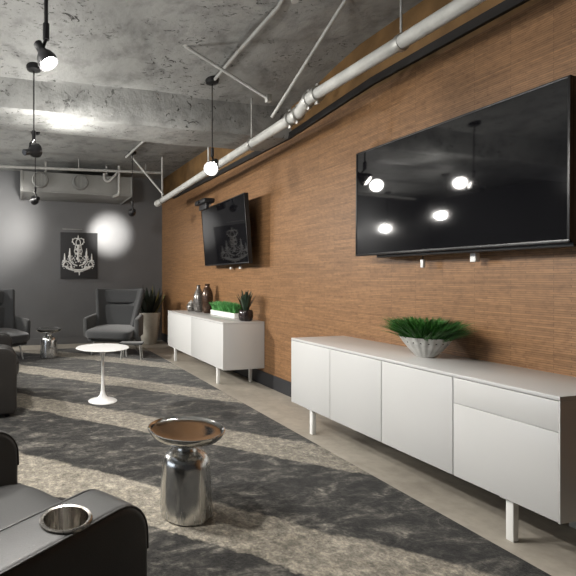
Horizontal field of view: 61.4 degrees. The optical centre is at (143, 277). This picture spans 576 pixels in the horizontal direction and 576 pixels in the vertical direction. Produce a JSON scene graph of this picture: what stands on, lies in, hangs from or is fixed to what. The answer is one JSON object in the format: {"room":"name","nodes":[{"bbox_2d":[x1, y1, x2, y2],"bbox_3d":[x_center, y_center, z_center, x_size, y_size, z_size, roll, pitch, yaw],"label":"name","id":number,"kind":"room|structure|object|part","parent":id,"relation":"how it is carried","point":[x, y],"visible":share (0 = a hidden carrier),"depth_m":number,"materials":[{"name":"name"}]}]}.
{"room":"lounge","nodes":[
{"label":"lounge","id":0,"kind":"room"},
{"bbox_2d":[0,170,161,338],"bbox_3d":[-2.967,-0.395,7.865,7.080,3.190,0.120,0,0,-15],"label":"wall","id":1,"kind":"structure","parent":0,"point":[129,248],"depth_m":8.23,"materials":[{"name":"grey paint"}]},
{"bbox_2d":[20,162,131,204],"bbox_3d":[-1.170,-1.603,7.761,1.840,0.574,1.028,0,0,-15],"label":"air duct","id":2,"kind":"object","parent":1,"relation":"attached to","point":[61,187],"visible":0.94,"depth_m":7.44,"materials":[{"name":"grey metal"}]},
{"bbox_2d":[34,173,44,185],"bbox_3d":[-1.658,-1.565,7.216,0.182,0.210,0.025,0,0,-15],"label":"vent grille","id":3,"kind":"object","parent":2,"relation":"attached to","point":[40,177],"depth_m":7.21,"materials":[{"name":"grey metal"}]},
{"bbox_2d":[76,176,85,187],"bbox_3d":[-1.041,-1.565,7.385,0.182,0.210,0.025,0,0,-15],"label":"vent grille","id":4,"kind":"object","parent":2,"relation":"attached to","point":[80,180],"depth_m":7.39,"materials":[{"name":"grey metal"}]},
{"bbox_2d":[60,229,97,278],"bbox_3d":[-1.185,-0.443,8.259,0.680,0.905,0.057,0,0,-15],"label":"wall picture","id":5,"kind":"object","parent":1,"relation":"attached to","point":[78,251],"visible":1,"depth_m":8.25,"materials":[{"name":"grey fabric"}]},
{"bbox_2d":[62,236,94,274],"bbox_3d":[-1.200,-0.415,8.250,0.601,0.735,0.046,0,0,-15],"label":"print","id":6,"kind":"object","parent":5,"relation":"attached to","point":[78,252],"depth_m":8.25,"materials":[{"name":"black paper"}]},
{"bbox_2d":[21,334,160,345],"bbox_3d":[-2.956,1.140,7.799,6.825,0.120,0.014,0,0,-15],"label":"baseboard","id":7,"kind":"structure","parent":1,"relation":"attached to","point":[64,340],"depth_m":8.23,"materials":[{"name":"grey paint"}]},
{"bbox_2d":[0,0,422,179],"bbox_3d":[-1.607,-1.952,2.911,7.040,1.107,10.265,0,0,-15],"label":"ceiling","id":8,"kind":"structure","parent":0,"point":[123,77],"depth_m":3.85,"materials":[{"name":"concrete"}]},
{"bbox_2d":[22,62,41,157],"bbox_3d":[-0.922,-1.393,3.711,0.124,0.805,0.173,0,0,30],"label":"pendant lamp","id":9,"kind":"object","parent":8,"relation":"hanging from","point":[34,150],"visible":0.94,"depth_m":3.70,"materials":[{"name":"black metal"}]},
{"bbox_3d":[-0.928,-1.055,3.712,0.119,0.129,0.168,0,0,37],"label":"lamp shade","id":10,"kind":"part","parent":9,"relation":"part of","materials":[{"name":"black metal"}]},
{"bbox_3d":[-0.910,-1.460,3.732,0.010,0.510,0.010,0,0,-38],"label":"cord","id":11,"kind":"part","parent":9,"relation":"part of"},
{"bbox_2d":[30,131,39,204],"bbox_3d":[-1.391,-1.445,5.816,0.124,0.990,0.173,0,0,-33],"label":"pendant lamp","id":12,"kind":"object","parent":8,"relation":"hanging from","point":[34,200],"visible":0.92,"depth_m":5.82,"materials":[{"name":"black metal"}]},
{"bbox_3d":[-1.385,-1.009,5.806,0.119,0.119,0.150,0,0,-33],"label":"lamp shade","id":13,"kind":"part","parent":12,"relation":"part of","materials":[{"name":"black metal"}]},
{"bbox_3d":[-1.404,-1.512,5.837,0.010,0.695,0.010,0,0,7],"label":"cord","id":14,"kind":"part","parent":12,"relation":"part of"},
{"bbox_2d":[34,0,57,71],"bbox_3d":[-0.466,-1.467,2.153,0.124,0.946,0.124,0,0,-15],"label":"pendant lamp","id":15,"kind":"object","parent":8,"relation":"hanging from","point":[47,60],"visible":1,"depth_m":2.14,"materials":[{"name":"black metal"}]},
{"bbox_3d":[-0.465,-1.063,2.149,0.115,0.140,0.100,0,0,-15],"label":"lamp shade","id":16,"kind":"part","parent":15,"relation":"part of","materials":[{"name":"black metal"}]},
{"bbox_3d":[-0.466,-1.530,2.153,0.018,0.660,0.018,0,0,-38],"label":"cord","id":17,"kind":"part","parent":15,"relation":"part of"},
{"bbox_3d":[-0.459,-1.043,2.150,0.072,0.077,0.068,0,0,-15],"label":"bulb","id":18,"kind":"part","parent":15,"relation":"part of","materials":[{"name":"white glass"}]},
{"bbox_2d":[0,159,160,173],"bbox_3d":[-2.064,-1.754,6.900,4.871,0.271,0.042,0,0,-15],"label":"pipe","id":19,"kind":"object","parent":8,"relation":"hanging from","point":[1,166],"visible":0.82,"depth_m":7.17,"materials":[{"name":"white metal"}]},
{"bbox_3d":[-2.064,-1.698,6.900,4.871,0.158,0.042,0,0,-15],"label":"rod","id":20,"kind":"part","parent":19,"relation":"part of","materials":[{"name":"grey paint"}]},
{"bbox_2d":[128,151,136,216],"bbox_3d":[-0.168,-1.433,6.772,0.124,1.013,0.174,0,0,-15],"label":"pendant lamp","id":21,"kind":"object","parent":8,"relation":"hanging from","point":[131,212],"visible":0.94,"depth_m":6.79,"materials":[{"name":"black metal"}]},
{"bbox_3d":[-0.165,-0.987,6.763,0.119,0.120,0.156,0,0,-15],"label":"lamp shade","id":22,"kind":"part","parent":21,"relation":"part of","materials":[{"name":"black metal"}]},
{"bbox_3d":[-0.174,-1.502,6.796,0.010,0.715,0.010,0,0,-38],"label":"cord","id":23,"kind":"part","parent":21,"relation":"part of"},
{"bbox_2d":[125,141,143,157],"bbox_3d":[-0.073,-1.879,6.356,0.080,0.062,1.303,0,0,-20],"label":"conduit","id":24,"kind":"object","parent":8,"relation":"attached to","point":[141,142],"visible":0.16,"depth_m":6.52,"materials":[{"name":"white metal"}]},
{"bbox_2d":[131,156,163,194],"bbox_3d":[0.050,-1.576,6.961,0.539,0.631,0.056,0,0,23],"label":"brace","id":25,"kind":"object","parent":8,"relation":"attached to","point":[135,161],"visible":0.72,"depth_m":6.95,"materials":[{"name":"white paint"}]},
{"bbox_2d":[204,75,218,175],"bbox_3d":[0.611,-1.363,4.044,0.134,0.904,0.188,0,0,20],"label":"pendant lamp","id":26,"kind":"object","parent":8,"relation":"hanging from","point":[211,167],"visible":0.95,"depth_m":4.01,"materials":[{"name":"black metal"}]},
{"bbox_3d":[0.620,-0.997,4.040,0.132,0.171,0.188,0,0,31],"label":"lamp shade","id":27,"kind":"part","parent":26,"relation":"part of","materials":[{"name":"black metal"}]},
{"bbox_3d":[0.598,-0.984,4.021,0.092,0.102,0.105,0,0,5],"label":"bulb","id":28,"kind":"part","parent":26,"relation":"part of","materials":[{"name":"white glass"}]},
{"bbox_3d":[0.607,-1.440,4.024,0.010,0.590,0.010,0,0,-38],"label":"cord","id":29,"kind":"part","parent":26,"relation":"part of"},
{"bbox_2d":[182,44,271,102],"bbox_3d":[0.665,-1.641,3.623,0.759,0.412,0.056,0,0,-10],"label":"brace","id":30,"kind":"object","parent":8,"relation":"attached to","point":[268,97],"visible":0.97,"depth_m":3.62,"materials":[{"name":"grey paint"}]},
{"bbox_2d":[214,0,283,80],"bbox_3d":[0.779,-1.866,3.510,0.035,0.271,1.048,0,0,-19],"label":"conduit","id":31,"kind":"object","parent":8,"relation":"attached to","point":[280,2],"visible":0.93,"depth_m":3.39,"materials":[{"name":"grey metal"}]},
{"bbox_2d":[270,0,347,117],"bbox_3d":[1.213,-1.617,3.360,0.056,0.567,0.898,0,0,-21],"label":"brace","id":32,"kind":"object","parent":8,"relation":"attached to","point":[343,3],"visible":1,"depth_m":3.33,"materials":[{"name":"white paint"}]},
{"bbox_2d":[154,0,485,206],"bbox_3d":[1.351,-1.524,3.186,0.120,0.733,8.631,0,0,-15],"label":"pipe","id":33,"kind":"object","parent":8,"relation":"attached to","point":[401,42],"visible":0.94,"depth_m":3.04,"materials":[{"name":"white metal"}]},
{"bbox_2d":[12,340,575,575],"bbox_3d":[-1.613,1.260,2.933,6.840,0.120,10.110,0,0,-15],"label":"floor","id":34,"kind":"structure","parent":0,"point":[544,543],"depth_m":2.73,"materials":[{"name":"concrete"}]},
{"bbox_2d":[139,286,164,343],"bbox_3d":[0.061,0.659,8.206,0.602,1.082,0.582,0,0,-15],"label":"snake plant","id":35,"kind":"object","parent":34,"relation":"on","point":[150,305],"visible":0.72,"depth_m":8.14,"materials":[{"name":"green plant"}]},
{"bbox_3d":[0.097,0.914,8.302,0.416,0.572,0.416,0,0,-15],"label":"pot","id":36,"kind":"part","parent":35,"relation":"part of","materials":[{"name":"ceramic"}]},
{"bbox_2d":[168,310,263,383],"bbox_3d":[0.851,0.843,5.901,0.506,0.714,1.900,0,0,-15],"label":"credenza","id":37,"kind":"object","parent":34,"relation":"on","point":[224,343],"visible":0.99,"depth_m":5.13,"materials":[{"name":"white paint"}]},
{"bbox_3d":[0.459,1.103,6.550,0.064,0.193,0.064,0,0,-15],"label":"leg","id":38,"kind":"part","parent":37,"relation":"part of","materials":[{"name":"white metal"}]},
{"bbox_3d":[0.492,0.756,6.292,0.018,0.498,0.945,0,0,-15],"label":"door","id":39,"kind":"part","parent":37,"relation":"part of","materials":[{"name":"white paint"}]},
{"bbox_2d":[186,300,193,310],"bbox_3d":[0.694,0.403,6.619,0.144,0.165,0.144,0,0,-15],"label":"jar","id":40,"kind":"object","parent":37,"relation":"on","point":[189,307],"visible":0.83,"depth_m":6.57,"materials":[{"name":"silver metal"}]},
{"bbox_2d":[193,285,202,311],"bbox_3d":[0.780,0.292,6.456,0.160,0.387,0.160,0,0,-15],"label":"bottle vase","id":41,"kind":"object","parent":37,"relation":"on","point":[197,298],"visible":0.93,"depth_m":6.40,"materials":[{"name":"silver metal"}]},
{"bbox_3d":[0.742,0.756,5.380,0.018,0.498,0.945,0,0,-15],"label":"door","id":42,"kind":"part","parent":37,"relation":"part of","materials":[{"name":"white paint"}]},
{"bbox_2d":[202,284,212,312],"bbox_3d":[0.876,0.283,6.255,0.156,0.404,0.156,0,0,-15],"label":"bottle vase","id":43,"kind":"object","parent":37,"relation":"on","point":[207,295],"visible":0.95,"depth_m":6.20,"materials":[{"name":"brown ceramic"}]},
{"bbox_3d":[0.851,0.495,5.901,0.506,0.018,1.900,0,0,-15],"label":"panel","id":44,"kind":"part","parent":37,"relation":"part of","materials":[{"name":"white paint"}]},
{"bbox_3d":[0.845,1.103,5.142,0.064,0.193,0.064,0,0,-15],"label":"leg","id":45,"kind":"part","parent":37,"relation":"part of","materials":[{"name":"white metal"}]},
{"bbox_2d":[210,300,241,318],"bbox_3d":[1.049,0.385,5.763,0.233,0.200,0.804,0,0,-15],"label":"potted grass","id":46,"kind":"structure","parent":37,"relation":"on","point":[220,308],"depth_m":5.66,"materials":[{"name":"green plant"}]},
{"bbox_2d":[210,310,238,318],"bbox_3d":[1.048,0.456,5.763,0.130,0.060,0.700,0,0,-15],"label":"tray","id":47,"kind":"object","parent":46,"relation":"attached to","point":[225,313],"depth_m":5.62,"materials":[{"name":"white ceramic"}]},
{"bbox_3d":[1.102,0.756,4.987,0.505,0.504,0.006,0,0,-15],"label":"panel","id":48,"kind":"part","parent":37,"relation":"part of","materials":[{"name":"white paint"}]},
{"bbox_2d":[236,290,254,320],"bbox_3d":[1.164,0.310,5.107,0.205,0.350,0.223,0,0,-15],"label":"potted succulent","id":49,"kind":"object","parent":37,"relation":"on","point":[245,314],"visible":1,"depth_m":5.07,"materials":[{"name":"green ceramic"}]},
{"bbox_2d":[238,310,252,320],"bbox_3d":[1.152,0.423,5.117,0.166,0.124,0.166,0,0,-15],"label":"pot","id":50,"kind":"object","parent":49,"relation":"attached to","point":[244,315],"depth_m":5.05,"materials":[{"name":"black ceramic"}]},
{"bbox_3d":[1.235,1.103,5.249,0.064,0.193,0.064,0,0,-15],"label":"leg","id":51,"kind":"part","parent":37,"relation":"part of","materials":[{"name":"white metal"}]},
{"bbox_2d":[0,345,550,575],"bbox_3d":[-1.819,1.198,2.586,6.260,0.004,9.550,0,0,-15],"label":"rug","id":52,"kind":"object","parent":34,"relation":"on","point":[284,504],"depth_m":2.66,"materials":[{"name":"grey carpet"}]},
{"bbox_2d":[0,331,18,416],"bbox_3d":[-1.678,0.670,4.286,0.940,1.050,1.166,0,0,-18],"label":"recliner","id":53,"kind":"object","parent":52,"relation":"on","point":[9,362],"visible":1,"depth_m":3.85,"materials":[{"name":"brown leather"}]},
{"bbox_3d":[-1.799,0.871,4.777,0.780,0.590,0.158,0,0,-18],"label":"armrest","id":54,"kind":"part","parent":53,"relation":"part of","materials":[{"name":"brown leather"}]},
{"bbox_2d":[16,354,18,373],"bbox_3d":[-1.612,0.831,4.308,0.800,0.170,0.846,0,0,-18],"label":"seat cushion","id":55,"kind":"object","parent":53,"relation":"on","point":[16,354],"depth_m":4.15,"materials":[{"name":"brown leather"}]},
{"bbox_2d":[0,289,30,358],"bbox_3d":[-2.201,0.686,6.698,0.913,1.021,0.950,0,0,-41],"label":"chair","id":56,"kind":"object","parent":52,"relation":"on","point":[18,328],"visible":0.91,"depth_m":6.94,"materials":[{"name":"grey fabric"}]},
{"bbox_2d":[0,291,3,303],"bbox_3d":[-2.426,0.310,6.954,0.740,0.225,0.131,0,0,-41],"label":"cushion","id":57,"kind":"object","parent":56,"relation":"on","point":[1,292],"depth_m":7.07,"materials":[{"name":"grey fabric"}]},
{"bbox_2d":[0,307,4,327],"bbox_3d":[-2.367,0.621,6.886,0.580,0.362,0.168,0,0,-41],"label":"cushion","id":58,"kind":"object","parent":56,"relation":"on","point":[2,309],"depth_m":6.98,"materials":[{"name":"grey fabric"}]},
{"bbox_2d":[0,328,29,343],"bbox_3d":[-2.132,0.851,6.620,0.740,0.189,0.741,0,0,-41],"label":"seat cushion","id":59,"kind":"object","parent":56,"relation":"on","point":[18,335],"depth_m":6.53,"materials":[{"name":"grey fabric"}]},
{"bbox_3d":[-2.165,0.946,6.657,0.660,0.070,0.620,0,0,-41],"label":"seat frame","id":60,"kind":"part","parent":56,"relation":"part of","materials":[{"name":"grey fabric"}]},
{"bbox_3d":[-1.906,0.755,6.964,0.502,0.340,0.074,0,0,43],"label":"armrest","id":61,"kind":"part","parent":56,"relation":"part of","materials":[{"name":"grey fabric"}]},
{"bbox_2d":[36,327,61,358],"bbox_3d":[-1.434,0.978,6.814,0.391,0.436,0.391,0,0,12],"label":"table","id":62,"kind":"object","parent":52,"relation":"on","point":[48,347],"visible":1,"depth_m":6.71,"materials":[{"name":"silver metal"}]},
{"bbox_2d":[36,327,61,332],"bbox_3d":[-1.434,0.793,6.814,0.391,0.067,0.391,0,0,12],"label":"tray","id":63,"kind":"object","parent":62,"relation":"on","point":[43,329],"depth_m":6.74,"materials":[{"name":"silver metal"}]},
{"bbox_2d":[0,430,148,575],"bbox_3d":[-0.585,0.670,1.225,0.856,1.050,0.946,0,0,41],"label":"recliner","id":64,"kind":"object","parent":52,"relation":"on","point":[90,532],"visible":1,"depth_m":1.16,"materials":[{"name":"black leather"}]},
{"bbox_3d":[-0.797,0.865,1.514,0.158,0.602,0.780,0,0,41],"label":"armrest","id":65,"kind":"part","parent":64,"relation":"part of","materials":[{"name":"black leather"}]},
{"bbox_2d":[0,484,61,528],"bbox_3d":[-0.542,0.831,1.276,0.536,0.170,0.800,0,0,41],"label":"seat cushion","id":66,"kind":"object","parent":64,"relation":"on","point":[18,502],"depth_m":1.51,"materials":[{"name":"black leather"}]},
{"bbox_3d":[-0.296,0.880,1.026,0.158,0.570,0.780,0,0,41],"label":"armrest","id":67,"kind":"part","parent":64,"relation":"part of","materials":[{"name":"black leather"}]},
{"bbox_2d":[76,343,128,404],"bbox_3d":[-0.401,0.933,4.390,0.514,0.524,0.514,0,0,-15],"label":"pedestal table","id":68,"kind":"object","parent":52,"relation":"on","point":[102,399],"visible":1,"depth_m":4.37,"materials":[{"name":"white plastic"}]},
{"bbox_2d":[83,288,144,356],"bbox_3d":[-0.464,0.686,7.257,0.913,1.021,0.950,0,0,15],"label":"chair","id":69,"kind":"object","parent":52,"relation":"on","point":[117,318],"visible":1,"depth_m":7.39,"materials":[{"name":"grey fabric"}]},
{"bbox_3d":[-0.847,0.755,7.362,0.074,0.340,0.502,0,0,20],"label":"armrest","id":70,"kind":"part","parent":69,"relation":"part of","materials":[{"name":"grey fabric"}]},
{"bbox_2d":[86,324,133,339],"bbox_3d":[-0.491,0.851,7.156,0.740,0.189,0.741,0,0,15],"label":"seat cushion","id":71,"kind":"object","parent":69,"relation":"on","point":[93,331],"depth_m":6.88,"materials":[{"name":"grey fabric"}]},
{"bbox_3d":[-0.478,0.946,7.204,0.660,0.070,0.620,0,0,15],"label":"seat frame","id":72,"kind":"part","parent":69,"relation":"part of","materials":[{"name":"grey fabric"}]},
{"bbox_2d":[105,304,133,324],"bbox_3d":[-0.401,0.621,7.499,0.580,0.362,0.168,0,0,15],"label":"cushion","id":73,"kind":"object","parent":69,"relation":"on","point":[120,314],"depth_m":7.45,"materials":[{"name":"grey fabric"}]},
{"bbox_2d":[105,290,136,302],"bbox_3d":[-0.378,0.310,7.586,0.740,0.225,0.131,0,0,15],"label":"cushion","id":74,"kind":"object","parent":69,"relation":"on","point":[111,296],"depth_m":7.54,"materials":[{"name":"grey fabric"}]},
{"bbox_3d":[-0.079,0.755,7.161,0.074,0.340,0.502,0,0,9],"label":"armrest","id":75,"kind":"part","parent":69,"relation":"part of","materials":[{"name":"grey fabric"}]},
{"bbox_2d":[119,341,143,359],"bbox_3d":[-0.182,1.073,6.711,0.340,0.246,0.200,0,0,9],"label":"stool","id":76,"kind":"object","parent":52,"relation":"on","point":[139,343],"visible":0.87,"depth_m":6.65,"materials":[{"name":"grey fabric"}]},
{"bbox_3d":[-0.182,0.966,6.711,0.340,0.030,0.200,0,0,9],"label":"seat","id":77,"kind":"part","parent":76,"relation":"part of","materials":[{"name":"grey fabric"}]},
{"bbox_2d":[148,416,224,526],"bbox_3d":[0.214,0.978,2.299,0.391,0.436,0.391,0,0,-33],"label":"table","id":78,"kind":"object","parent":52,"relation":"on","point":[186,484],"visible":1,"depth_m":2.21,"materials":[{"name":"silver metal"}]},
{"bbox_2d":[148,416,224,447],"bbox_3d":[0.214,0.793,2.299,0.391,0.067,0.391,0,0,-33],"label":"tray","id":79,"kind":"object","parent":78,"relation":"on","point":[175,431],"depth_m":2.27,"materials":[{"name":"silver metal"}]},
{"bbox_2d":[291,336,575,542],"bbox_3d":[1.693,0.843,2.831,0.506,0.714,1.900,0,0,-15],"label":"credenza","id":80,"kind":"object","parent":34,"relation":"on","point":[507,431],"visible":1,"depth_m":2.32,"materials":[{"name":"white paint"}]},
{"bbox_3d":[1.443,0.756,3.744,0.505,0.504,0.006,0,0,-15],"label":"panel","id":81,"kind":"part","parent":80,"relation":"part of","materials":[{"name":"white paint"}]},
{"bbox_3d":[1.271,0.756,3.452,0.018,0.498,0.467,0,0,-15],"label":"door","id":82,"kind":"part","parent":80,"relation":"part of","materials":[{"name":"white paint"}]},
{"bbox_3d":[1.301,1.103,3.480,0.064,0.193,0.064,0,0,-15],"label":"leg","id":83,"kind":"part","parent":80,"relation":"part of","materials":[{"name":"white metal"}]},
{"bbox_3d":[1.396,0.756,2.996,0.018,0.498,0.471,0,0,-15],"label":"door","id":84,"kind":"part","parent":80,"relation":"part of","materials":[{"name":"white paint"}]},
{"bbox_3d":[1.522,0.756,2.538,0.018,0.498,0.471,0,0,-15],"label":"door","id":85,"kind":"part","parent":80,"relation":"part of","materials":[{"name":"white paint"}]},
{"bbox_2d":[375,316,479,357],"bbox_3d":[1.737,0.360,2.798,0.533,0.251,0.623,0,0,-15],"label":"potted plant","id":86,"kind":"object","parent":80,"relation":"on","point":[426,338],"visible":1,"depth_m":2.70,"materials":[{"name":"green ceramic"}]},
{"bbox_2d":[400,336,451,357],"bbox_3d":[1.742,0.423,2.796,0.296,0.124,0.292,0,0,-15],"label":"bowl","id":87,"kind":"object","parent":86,"relation":"attached to","point":[421,346],"depth_m":2.71,"materials":[{"name":"grey ceramic"}]},
{"bbox_3d":[1.693,0.495,2.831,0.506,0.018,1.900,0,0,-15],"label":"panel","id":88,"kind":"part","parent":80,"relation":"part of","materials":[{"name":"white paint"}]},
{"bbox_3d":[1.647,0.571,2.081,0.018,0.127,0.467,0,0,-15],"label":"drawer","id":89,"kind":"part","parent":80,"relation":"part of","materials":[{"name":"white paint"}]},
{"bbox_3d":[1.647,0.821,2.081,0.018,0.369,0.467,0,0,-15],"label":"door","id":90,"kind":"part","parent":80,"relation":"part of","materials":[{"name":"white paint"}]},
{"bbox_3d":[1.687,1.103,2.072,0.064,0.193,0.064,0,0,-15],"label":"leg","id":91,"kind":"part","parent":80,"relation":"part of","materials":[{"name":"white metal"}]},
{"bbox_3d":[1.944,0.756,1.918,0.505,0.504,0.006,0,0,-15],"label":"panel","id":92,"kind":"part","parent":80,"relation":"part of","materials":[{"name":"white paint"}]},
{"bbox_3d":[2.078,1.103,2.179,0.064,0.193,0.064,0,0,-15],"label":"leg","id":93,"kind":"part","parent":80,"relation":"part of","materials":[{"name":"white metal"}]},
{"bbox_2d":[162,0,575,381],"bbox_3d":[1.743,-0.130,3.853,0.120,2.660,10.110,0,0,-15],"label":"wall","id":94,"kind":"structure","parent":0,"point":[305,277],"depth_m":3.46,"materials":[{"name":"brown wood"}]},
{"bbox_2d":[161,333,290,396],"bbox_3d":[1.678,1.125,3.836,0.014,0.150,10.110,0,0,-15],"label":"baseboard","id":95,"kind":"structure","parent":94,"relation":"attached to","point":[283,386],"depth_m":4.97,"materials":[{"name":"black paint"}]},
{"bbox_2d":[201,192,252,265],"bbox_3d":[1.055,-0.552,5.642,0.226,0.779,1.350,0,0,-13],"label":"television","id":96,"kind":"object","parent":94,"relation":"attached to","point":[226,229],"visible":0.95,"depth_m":5.45,"materials":[{"name":"black plastic"}]},
{"bbox_2d":[195,198,214,210],"bbox_3d":[0.774,-0.944,5.843,0.166,0.132,0.340,0,0,-15],"label":"video camera","id":97,"kind":"object","parent":96,"relation":"on","point":[204,203],"visible":1,"depth_m":5.74,"materials":[{"name":"black plastic"}]},
{"bbox_3d":[1.017,-0.553,5.633,0.077,0.778,1.350,-4,1,-13],"label":"casing","id":98,"kind":"part","parent":96,"relation":"part of","materials":[{"name":"black plastic"}]},
{"bbox_2d":[163,0,539,195],"bbox_3d":[1.743,-1.725,3.853,0.120,0.530,10.110,0,0,-15],"label":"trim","id":99,"kind":"structure","parent":94,"relation":"attached to","point":[425,8],"depth_m":3.40,"materials":[{"name":"brown paint"}]},
{"bbox_2d":[173,0,529,198],"bbox_3d":[1.764,-1.478,3.491,0.030,0.145,9.400,0,0,-15],"label":"trim","id":100,"kind":"structure","parent":94,"relation":"attached to","point":[506,6],"depth_m":3.25,"materials":[{"name":"black paint"}]},
{"bbox_2d":[355,75,575,257],"bbox_3d":[1.876,-0.544,2.785,0.188,0.797,1.385,0,0,-15],"label":"television","id":101,"kind":"object","parent":94,"relation":"attached to","point":[498,176],"visible":1,"depth_m":2.51,"materials":[{"name":"black plastic"}]},
{"bbox_2d":[420,256,424,266],"bbox_3d":[1.848,-0.145,2.996,0.022,0.150,0.022,0,0,-15],"label":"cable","id":102,"kind":"object","parent":101,"relation":"hanging from","point":[422,262],"visible":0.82,"depth_m":2.99,"materials":[{"name":"white plastic"}]},
{"bbox_2d":[470,253,479,261],"bbox_3d":[1.942,-0.170,2.653,0.034,0.150,0.034,0,0,-15],"label":"plug","id":103,"kind":"object","parent":101,"relation":"hanging from","point":[474,257],"visible":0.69,"depth_m":2.64,"materials":[{"name":"white plastic"}]}
]}

